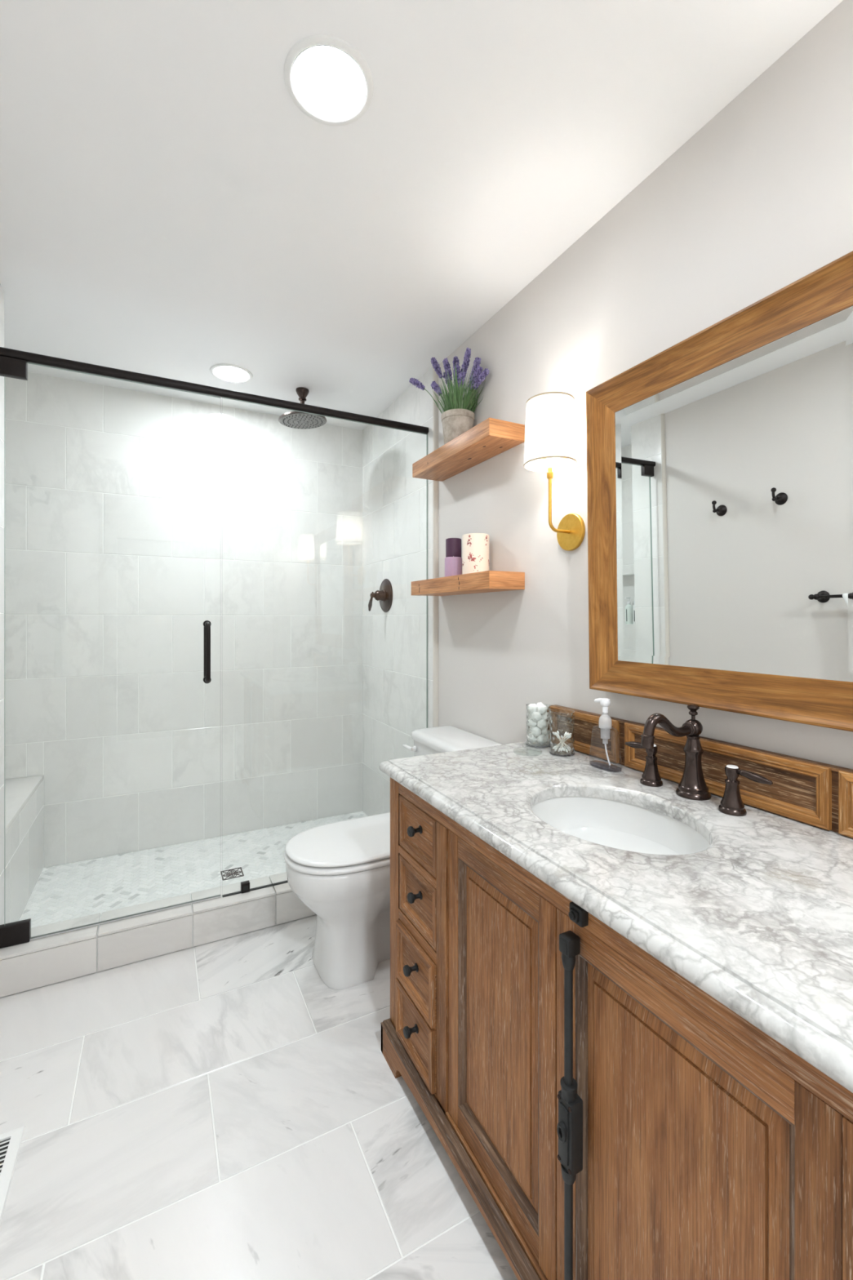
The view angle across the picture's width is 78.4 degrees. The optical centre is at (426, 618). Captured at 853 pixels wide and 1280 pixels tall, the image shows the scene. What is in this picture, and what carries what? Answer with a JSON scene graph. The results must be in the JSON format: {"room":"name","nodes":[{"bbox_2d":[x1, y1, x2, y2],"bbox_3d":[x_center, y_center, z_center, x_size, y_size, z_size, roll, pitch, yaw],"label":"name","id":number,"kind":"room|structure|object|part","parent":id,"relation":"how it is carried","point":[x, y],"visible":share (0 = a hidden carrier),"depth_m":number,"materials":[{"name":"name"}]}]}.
{"room":"bathroom","nodes":[
{"label":"bathroom","id":0,"kind":"room"},
{"bbox_2d":[0,284,4,924],"bbox_3d":[-1.633,0.030,1.700,0.370,2.410,0.223,0,0,-27],"label":"wall","id":1,"kind":"structure","parent":0,"point":[2,291],"depth_m":1.85,"materials":[{"name":"white paint"}]},
{"bbox_2d":[0,346,428,434],"bbox_3d":[-0.720,-0.888,2.109,1.627,0.030,0.031,0,0,-27],"label":"header rail","id":2,"kind":"object","parent":1,"relation":"attached to","point":[36,358],"visible":1,"depth_m":2.00,"materials":[{"name":"brown metal"}]},
{"bbox_2d":[0,355,221,948],"bbox_3d":[-1.123,0.113,1.902,0.700,1.971,0.110,0,0,-27],"label":"shower door","id":3,"kind":"structure","parent":2,"relation":"attached to","point":[18,932],"depth_m":1.76,"materials":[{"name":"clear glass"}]},
{"bbox_3d":[-0.856,0.132,2.039,0.028,0.245,0.110,0,0,-27],"label":"door handle","id":4,"kind":"part","parent":3,"relation":"part of","materials":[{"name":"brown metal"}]},
{"bbox_2d":[4,372,362,867],"bbox_3d":[-1.347,0.030,2.848,2.110,2.410,0.120,0,0,-27],"label":"wall","id":5,"kind":"structure","parent":0,"point":[135,520],"depth_m":2.79,"materials":[{"name":"white tile"}]},
{"bbox_2d":[0,811,517,1279],"bbox_3d":[-0.200,1.280,0.717,2.300,0.150,5.141,0,0,-27],"label":"floor","id":6,"kind":"structure","parent":0,"point":[218,1109],"depth_m":1.29,"materials":[{"name":"white tile"}]},
{"bbox_2d":[0,1125,25,1223],"bbox_3d":[-0.967,1.232,1.104,0.141,0.006,0.303,0,0,-27],"label":"floor vent","id":7,"kind":"object","parent":6,"relation":"in","point":[10,1141],"visible":1,"depth_m":1.19,"materials":[{"name":"white metal"}]},
{"bbox_2d":[4,774,44,924],"bbox_3d":[-1.821,0.996,2.133,0.312,0.479,0.719,0,0,-27],"label":"shower bench","id":8,"kind":"object","parent":6,"relation":"on","point":[24,796],"visible":0.83,"depth_m":2.17,"materials":[{"name":"white tile"}]},
{"bbox_2d":[0,871,315,997],"bbox_3d":[-0.726,1.167,2.120,1.629,0.136,0.156,0,0,-27],"label":"shower curb","id":9,"kind":"object","parent":6,"relation":"on","point":[45,960],"visible":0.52,"depth_m":1.91,"materials":[{"name":"white tile"}]},
{"bbox_2d":[222,396,427,897],"bbox_3d":[-0.402,0.114,2.273,0.910,1.970,0.027,0,0,-27],"label":"shower panel","id":10,"kind":"object","parent":9,"relation":"on","point":[245,886],"visible":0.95,"depth_m":2.46,"materials":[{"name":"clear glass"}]},
{"bbox_2d":[220,866,244,880],"bbox_3d":[-0.916,1.207,2.466,0.094,0.008,0.094,0,0,-27],"label":"floor drain","id":11,"kind":"object","parent":6,"relation":"on","point":[235,873],"visible":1,"depth_m":2.46,"materials":[{"name":"black"}]},
{"bbox_2d":[284,725,502,990],"bbox_3d":[-0.139,0.853,1.953,0.767,0.764,0.446,0,0,-27],"label":"toilet","id":12,"kind":"object","parent":6,"relation":"on","point":[340,870],"visible":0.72,"depth_m":1.77,"materials":[{"name":"white ceramic"}]},
{"bbox_3d":[-0.232,0.822,1.905,0.559,0.019,0.368,0,0,-27],"label":"seat","id":13,"kind":"part","parent":12,"relation":"part of","materials":[{"name":"white plastic"}]},
{"bbox_3d":[-0.230,0.797,1.906,0.555,0.020,0.360,0,0,-27],"label":"seat lid","id":14,"kind":"part","parent":12,"relation":"part of","materials":[{"name":"white plastic"}]},
{"bbox_3d":[-0.204,1.034,1.919,0.607,0.402,0.362,0,0,-27],"label":"bowl","id":15,"kind":"part","parent":12,"relation":"part of","materials":[{"name":"white ceramic"}]},
{"bbox_3d":[-0.074,0.545,2.194,0.075,0.024,0.028,0,0,35],"label":"flush lever","id":16,"kind":"part","parent":12,"relation":"part of","materials":[{"name":"white plastic"}]},
{"bbox_3d":[0.116,0.680,2.084,0.192,0.339,0.424,0,0,-27],"label":"tank","id":17,"kind":"part","parent":12,"relation":"part of","materials":[{"name":"white ceramic"}]},
{"bbox_3d":[0.111,0.491,2.081,0.204,0.040,0.446,0,0,-27],"label":"tank lid","id":18,"kind":"part","parent":12,"relation":"part of","materials":[{"name":"white ceramic"}]},
{"bbox_2d":[380,777,852,1279],"bbox_3d":[0.399,0.836,1.093,0.601,0.799,1.196,0,0,-27],"label":"bathroom vanity","id":19,"kind":"object","parent":6,"relation":"on","point":[605,1116],"visible":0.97,"depth_m":0.81,"materials":[{"name":"brown wood"}]},
{"bbox_3d":[-0.040,1.048,1.328,0.035,0.026,0.026,0,0,-27],"label":"knob","id":20,"kind":"part","parent":19,"relation":"part of","materials":[{"name":"black metal"}]},
{"bbox_3d":[-0.040,0.892,1.328,0.035,0.026,0.026,0,0,-27],"label":"knob","id":21,"kind":"part","parent":19,"relation":"part of","materials":[{"name":"black metal"}]},
{"bbox_3d":[-0.030,0.710,1.332,0.035,0.026,0.026,0,0,-27],"label":"knob","id":22,"kind":"part","parent":19,"relation":"part of","materials":[{"name":"black metal"}]},
{"bbox_3d":[-0.030,0.542,1.332,0.035,0.026,0.026,0,0,-27],"label":"knob","id":23,"kind":"part","parent":19,"relation":"part of","materials":[{"name":"black metal"}]},
{"bbox_3d":[-0.022,0.982,1.346,0.032,0.306,0.212,0,0,-27],"label":"drawer","id":24,"kind":"part","parent":19,"relation":"part of","materials":[{"name":"brown wood"}]},
{"bbox_3d":[-0.017,0.722,1.348,0.022,0.148,0.214,0,0,-27],"label":"drawer","id":25,"kind":"part","parent":19,"relation":"part of","materials":[{"name":"brown wood"}]},
{"bbox_3d":[-0.017,0.554,1.348,0.022,0.138,0.214,0,0,-27],"label":"drawer","id":26,"kind":"part","parent":19,"relation":"part of","materials":[{"name":"brown wood"}]},
{"bbox_3d":[0.141,1.111,1.046,0.016,0.047,0.278,0,0,-27],"label":"rail","id":27,"kind":"part","parent":19,"relation":"part of","materials":[{"name":"brown wood"}]},
{"bbox_3d":[0.141,0.509,1.046,0.016,0.047,0.278,0,0,-27],"label":"rail","id":28,"kind":"part","parent":19,"relation":"part of","materials":[{"name":"brown wood"}]},
{"bbox_3d":[0.141,0.810,1.046,0.014,0.555,0.278,0,0,-27],"label":"panel moulding","id":29,"kind":"part","parent":19,"relation":"part of","materials":[{"name":"brown wood"}]},
{"bbox_3d":[0.144,0.810,1.047,0.008,0.539,0.262,0,0,-27],"label":"door","id":30,"kind":"part","parent":19,"relation":"part of","materials":[{"name":"brown wood"}]},
{"bbox_3d":[0.224,0.828,0.824,0.013,0.615,0.013,0,0,-27],"label":"bolt rod","id":31,"kind":"part","parent":19,"relation":"part of","materials":[{"name":"black metal"}]},
{"bbox_2d":[378,739,852,1093],"bbox_3d":[0.404,0.420,1.096,0.598,0.030,1.224,0,0,-27],"label":"countertop","id":32,"kind":"structure","parent":19,"relation":"on","point":[759,919],"depth_m":0.81,"materials":[{"name":"stone"}]},
{"bbox_2d":[525,702,551,747],"bbox_3d":[0.356,0.341,1.665,0.078,0.128,0.078,0,0,-27],"label":"glass jar","id":33,"kind":"object","parent":32,"relation":"on","point":[549,707],"visible":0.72,"depth_m":1.66,"materials":[{"name":"clear glass"}]},
{"bbox_2d":[527,718,537,728],"bbox_3d":[0.338,0.335,1.665,0.031,0.032,0.030,0,0,-13],"label":"ball","id":34,"kind":"object","parent":33,"relation":"in","point":[531,723],"visible":0.83,"depth_m":1.65,"materials":[{"name":"white fabric"}]},
{"bbox_2d":[527,703,537,713],"bbox_3d":[0.338,0.288,1.666,0.032,0.032,0.031,0,0,25],"label":"ball","id":35,"kind":"object","parent":33,"relation":"in","point":[534,708],"visible":0.97,"depth_m":1.66,"materials":[{"name":"white fabric"}]},
{"bbox_2d":[528,733,537,742],"bbox_3d":[0.337,0.381,1.667,0.031,0.032,0.031,0,0,-13],"label":"ball","id":36,"kind":"object","parent":33,"relation":"in","point":[532,739],"visible":0.8,"depth_m":1.66,"materials":[{"name":"white fabric"}]},
{"bbox_2d":[531,726,541,736],"bbox_3d":[0.345,0.357,1.649,0.032,0.032,0.031,0,0,-30],"label":"ball","id":37,"kind":"object","parent":33,"relation":"in","point":[535,731],"visible":1,"depth_m":1.64,"materials":[{"name":"white fabric"}]},
{"bbox_2d":[531,711,542,721],"bbox_3d":[0.347,0.311,1.650,0.032,0.033,0.031,0,0,43],"label":"ball","id":38,"kind":"object","parent":33,"relation":"in","point":[535,716],"visible":1,"depth_m":1.64,"materials":[{"name":"white fabric"}]},
{"bbox_2d":[536,733,546,743],"bbox_3d":[0.364,0.381,1.649,0.031,0.032,0.032,0,0,-43],"label":"ball","id":39,"kind":"object","parent":33,"relation":"in","point":[541,739],"visible":1,"depth_m":1.64,"materials":[{"name":"white fabric"}]},
{"bbox_2d":[537,719,546,728],"bbox_3d":[0.363,0.334,1.649,0.030,0.032,0.032,0,0,-40],"label":"ball","id":40,"kind":"object","parent":33,"relation":"in","point":[542,723],"visible":1,"depth_m":1.64,"materials":[{"name":"white fabric"}]},
{"bbox_2d":[537,704,546,714],"bbox_3d":[0.364,0.287,1.648,0.032,0.031,0.031,0,0,-33],"label":"ball","id":41,"kind":"object","parent":33,"relation":"in","point":[541,708],"visible":1,"depth_m":1.64,"materials":[{"name":"white fabric"}]},
{"bbox_2d":[541,726,549,735],"bbox_3d":[0.375,0.357,1.664,0.031,0.033,0.031,0,0,-30],"label":"ball","id":42,"kind":"object","parent":33,"relation":"in","point":[544,731],"visible":0.57,"depth_m":1.65,"materials":[{"name":"white fabric"}]},
{"bbox_2d":[541,711,549,719],"bbox_3d":[0.374,0.310,1.665,0.031,0.032,0.030,0,0,4],"label":"ball","id":43,"kind":"object","parent":33,"relation":"in","point":[545,716],"visible":0.59,"depth_m":1.65,"materials":[{"name":"white fabric"}]},
{"bbox_2d":[549,708,574,756],"bbox_3d":[0.404,0.341,1.561,0.074,0.128,0.074,0,0,-27],"label":"glass jar","id":44,"kind":"object","parent":32,"relation":"on","point":[556,753],"visible":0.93,"depth_m":1.56,"materials":[{"name":"clear glass"}]},
{"bbox_2d":[556,730,564,751],"bbox_3d":[0.401,0.366,1.561,0.006,0.049,0.054,0,0,-8],"label":"cotton swab","id":45,"kind":"object","parent":44,"relation":"in","point":[557,731],"visible":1,"depth_m":1.55,"materials":[{"name":"white fabric"}]},
{"bbox_2d":[553,733,571,749],"bbox_3d":[0.404,0.366,1.556,0.054,0.050,0.006,0,0,9],"label":"cotton swab","id":46,"kind":"object","parent":44,"relation":"in","point":[570,734],"visible":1,"depth_m":1.56,"materials":[{"name":"white fabric"}]},
{"bbox_2d":[589,697,622,772],"bbox_3d":[0.483,0.311,1.415,0.047,0.188,0.101,0,0,-27],"label":"soap dispenser","id":47,"kind":"object","parent":32,"relation":"on","point":[605,703],"visible":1,"depth_m":1.41,"materials":[{"name":"plastic"}]},
{"bbox_2d":[591,760,622,772],"bbox_3d":[0.483,0.400,1.415,0.045,0.009,0.099,0,0,-27],"label":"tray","id":48,"kind":"object","parent":32,"relation":"on","point":[609,763],"depth_m":1.41,"materials":[{"name":"grey stone"}]},
{"bbox_2d":[531,796,710,854],"bbox_3d":[0.390,0.508,1.092,0.352,0.144,0.432,0,0,-27],"label":"sink basin","id":49,"kind":"object","parent":32,"relation":"in","point":[613,824],"visible":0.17,"depth_m":1.23,"materials":[{"name":"white ceramic"}]},
{"bbox_2d":[625,704,773,816],"bbox_3d":[0.595,0.301,1.187,0.234,0.208,0.287,0,0,13],"label":"faucet","id":50,"kind":"object","parent":32,"relation":"on","point":[692,785],"visible":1,"depth_m":1.17,"materials":[{"name":"brown metal"}]},
{"bbox_3d":[0.530,0.320,1.320,0.017,0.018,0.070,0,0,-27],"label":"lever","id":51,"kind":"part","parent":50,"relation":"part of","materials":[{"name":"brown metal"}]},
{"bbox_3d":[0.550,0.358,1.280,0.052,0.094,0.052,0,0,-27],"label":"handle","id":52,"kind":"part","parent":50,"relation":"part of","materials":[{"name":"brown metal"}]},
{"bbox_3d":[0.532,0.244,1.156,0.153,0.072,0.031,0,0,-27],"label":"spout","id":53,"kind":"part","parent":50,"relation":"part of","materials":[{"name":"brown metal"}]},
{"bbox_3d":[0.610,0.301,1.197,0.073,0.208,0.073,0,0,-27],"label":"spout","id":54,"kind":"part","parent":50,"relation":"part of","materials":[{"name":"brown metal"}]},
{"bbox_3d":[0.640,0.358,1.094,0.052,0.094,0.052,0,0,-27],"label":"handle","id":55,"kind":"part","parent":50,"relation":"part of","materials":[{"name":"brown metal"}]},
{"bbox_3d":[0.660,0.320,1.054,0.017,0.018,0.070,0,0,-27],"label":"lever","id":56,"kind":"part","parent":50,"relation":"part of","materials":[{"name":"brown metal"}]},
{"bbox_3d":[0.319,0.810,0.698,0.014,0.555,0.325,0,0,-27],"label":"panel moulding","id":57,"kind":"part","parent":19,"relation":"part of","materials":[{"name":"brown wood"}]},
{"bbox_3d":[0.319,0.509,0.698,0.016,0.047,0.325,0,0,-27],"label":"rail","id":58,"kind":"part","parent":19,"relation":"part of","materials":[{"name":"brown wood"}]},
{"bbox_3d":[0.323,0.810,0.700,0.008,0.539,0.309,0,0,-27],"label":"door","id":59,"kind":"part","parent":19,"relation":"part of","materials":[{"name":"brown wood"}]},
{"bbox_2d":[0,0,843,430],"bbox_3d":[-0.233,-1.225,0.780,2.300,0.100,5.000,0,0,-27],"label":"ceiling","id":60,"kind":"structure","parent":0,"point":[169,209],"depth_m":1.35,"materials":[{"name":"white paint"}]},
{"bbox_2d":[209,363,253,382],"bbox_3d":[-0.936,-1.171,2.510,0.194,0.007,0.194,0,0,-27],"label":"recessed light","id":61,"kind":"object","parent":60,"relation":"in","point":[232,373],"visible":1,"depth_m":2.50,"materials":[{"name":"white plastic"}]},
{"bbox_2d":[278,386,326,429],"bbox_3d":[-0.637,-1.088,2.695,0.241,0.175,0.242,0,0,-27],"label":"shower head","id":62,"kind":"object","parent":60,"relation":"hanging from","point":[295,420],"visible":0.99,"depth_m":2.67},
{"bbox_3d":[-0.639,-1.115,2.694,0.066,0.120,0.066,0,0,-27],"label":"ceiling arm","id":63,"kind":"part","parent":62,"relation":"part of","materials":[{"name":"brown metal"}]},
{"bbox_2d":[283,34,373,126],"bbox_3d":[-0.213,-1.171,1.150,0.194,0.007,0.194,0,0,-27],"label":"recessed light","id":64,"kind":"object","parent":60,"relation":"in","point":[326,77],"visible":1,"depth_m":1.14,"materials":[{"name":"white plastic"}]},
{"bbox_2d":[362,0,852,816],"bbox_3d":[0.724,0.030,1.216,0.121,2.410,4.900,0,0,-27],"label":"wall","id":65,"kind":"structure","parent":0,"point":[758,200],"depth_m":1.63,"materials":[{"name":"white paint"}]},
{"bbox_2d":[368,578,392,612],"bbox_3d":[-0.272,-0.126,2.905,0.103,0.188,0.188,0,0,-27],"label":"shower valve","id":66,"kind":"object","parent":65,"relation":"attached to","point":[384,595],"visible":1,"depth_m":2.89,"materials":[{"name":"brown metal"}]},
{"bbox_3d":[-0.308,-0.092,2.896,0.031,0.108,0.022,0,0,-1],"label":"lever","id":67,"kind":"part","parent":66,"relation":"part of","materials":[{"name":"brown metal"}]},
{"bbox_3d":[-0.232,-0.126,2.926,0.014,0.188,0.188,0,0,-27],"label":"wall plate","id":68,"kind":"part","parent":66,"relation":"part of","materials":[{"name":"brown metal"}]},
{"bbox_2d":[433,368,438,727],"bbox_3d":[0.043,0.030,2.430,0.021,2.409,0.012,0,0,-27],"label":"trim","id":69,"kind":"structure","parent":65,"relation":"attached to","point":[435,375],"depth_m":2.43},
{"bbox_2d":[411,570,524,595],"bbox_3d":[0.140,-0.132,2.098,0.152,0.062,0.620,0,0,-27],"label":"floating shelf","id":70,"kind":"object","parent":65,"relation":"attached to","point":[487,581],"visible":1,"depth_m":1.92,"materials":[{"name":"brown wood"}]},
{"bbox_2d":[444,555,462,577],"bbox_3d":[0.109,-0.207,2.123,0.071,0.088,0.071,0,0,-27],"label":"pillar candle","id":71,"kind":"object","parent":70,"relation":"on","point":[453,565],"visible":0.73,"depth_m":2.09,"materials":[{"name":"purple wax"}]},
{"bbox_2d":[445,537,461,557],"bbox_3d":[0.114,-0.251,2.201,0.066,0.176,0.066,0,0,-27],"label":"pillar candle","id":72,"kind":"object","parent":71,"relation":"on","point":[453,545],"visible":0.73,"depth_m":2.17,"materials":[{"name":"wax"}]},
{"bbox_2d":[462,533,488,574],"bbox_3d":[0.190,-0.245,2.018,0.105,0.163,0.104,0,0,-27],"label":"pillar candle","id":73,"kind":"object","parent":70,"relation":"on","point":[475,546],"visible":0.95,"depth_m":1.97,"materials":[{"name":"beige wax"}]},
{"bbox_2d":[412,417,524,481],"bbox_3d":[0.143,-0.655,2.092,0.152,0.061,0.606,0,0,-27],"label":"floating shelf","id":74,"kind":"object","parent":65,"relation":"attached to","point":[491,437],"visible":1,"depth_m":1.98,"materials":[{"name":"brown wood"}]},
{"bbox_2d":[408,347,489,444],"bbox_3d":[0.093,-0.890,2.118,0.216,0.408,0.327,0,0,-27],"label":"lavender","id":75,"kind":"object","parent":74,"relation":"on","point":[458,416],"visible":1,"depth_m":2.07,"materials":[{"name":"purple plant"}]},
{"bbox_2d":[440,408,475,444],"bbox_3d":[0.127,-0.755,2.123,0.137,0.138,0.137,0,0,-27],"label":"pot","id":76,"kind":"object","parent":74,"relation":"on","point":[455,422],"depth_m":2.07,"materials":[{"name":"beige ceramic"}]},
{"bbox_2d":[524,391,585,551],"bbox_3d":[0.383,-0.438,1.608,0.168,0.452,0.159,0,0,-27],"label":"wall sconce","id":77,"kind":"object","parent":65,"relation":"attached to","point":[550,445],"visible":1,"depth_m":1.56,"materials":[{"name":"white fabric"}]},
{"bbox_3d":[0.379,-0.567,1.606,0.157,0.190,0.157,0,0,-27],"label":"lamp shade","id":78,"kind":"part","parent":77,"relation":"part of","materials":[{"name":"fabric"}]},
{"bbox_3d":[0.408,-0.387,1.621,0.087,0.243,0.022,0,0,-27],"label":"arm","id":79,"kind":"part","parent":77,"relation":"part of","materials":[{"name":"gold metal"}]},
{"bbox_3d":[0.452,-0.270,1.644,0.012,0.116,0.116,0,0,-27],"label":"plate","id":80,"kind":"part","parent":77,"relation":"part of","materials":[{"name":"gold metal"}]},
{"bbox_2d":[549,704,852,838],"bbox_3d":[0.666,0.344,1.204,0.030,0.122,1.122,0,0,-27],"label":"backsplash","id":81,"kind":"structure","parent":65,"relation":"attached to","point":[819,794],"depth_m":1.14,"materials":[{"name":"brown wood"}]},
{"bbox_3d":[0.466,0.343,1.573,0.012,0.118,0.280,0,0,-27],"label":"panel frame","id":82,"kind":"part","parent":81,"relation":"part of","materials":[{"name":"brown wood"}]},
{"bbox_3d":[0.654,0.343,1.209,0.012,0.118,0.488,0,0,-27],"label":"panel frame","id":83,"kind":"part","parent":81,"relation":"part of","materials":[{"name":"brown wood"}]},
{"bbox_3d":[0.843,0.343,0.840,0.012,0.118,0.310,0,0,-27],"label":"panel frame","id":84,"kind":"part","parent":81,"relation":"part of","materials":[{"name":"brown wood"}]},
{"bbox_2d":[586,250,852,732],"bbox_3d":[0.651,-0.222,1.181,0.058,0.847,0.729,-1,0,-27],"label":"wall mirror","id":85,"kind":"object","parent":65,"relation":"attached to","point":[720,462],"visible":1,"depth_m":1.13,"materials":[{"name":"brown wood"}]},
{"bbox_2d":[614,306,852,681],"bbox_3d":[0.644,-0.222,1.178,0.001,0.674,0.556,-1,0,-27],"label":"mirror glass","id":86,"kind":"object","parent":85,"relation":"attached to","point":[734,479],"depth_m":1.11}
]}

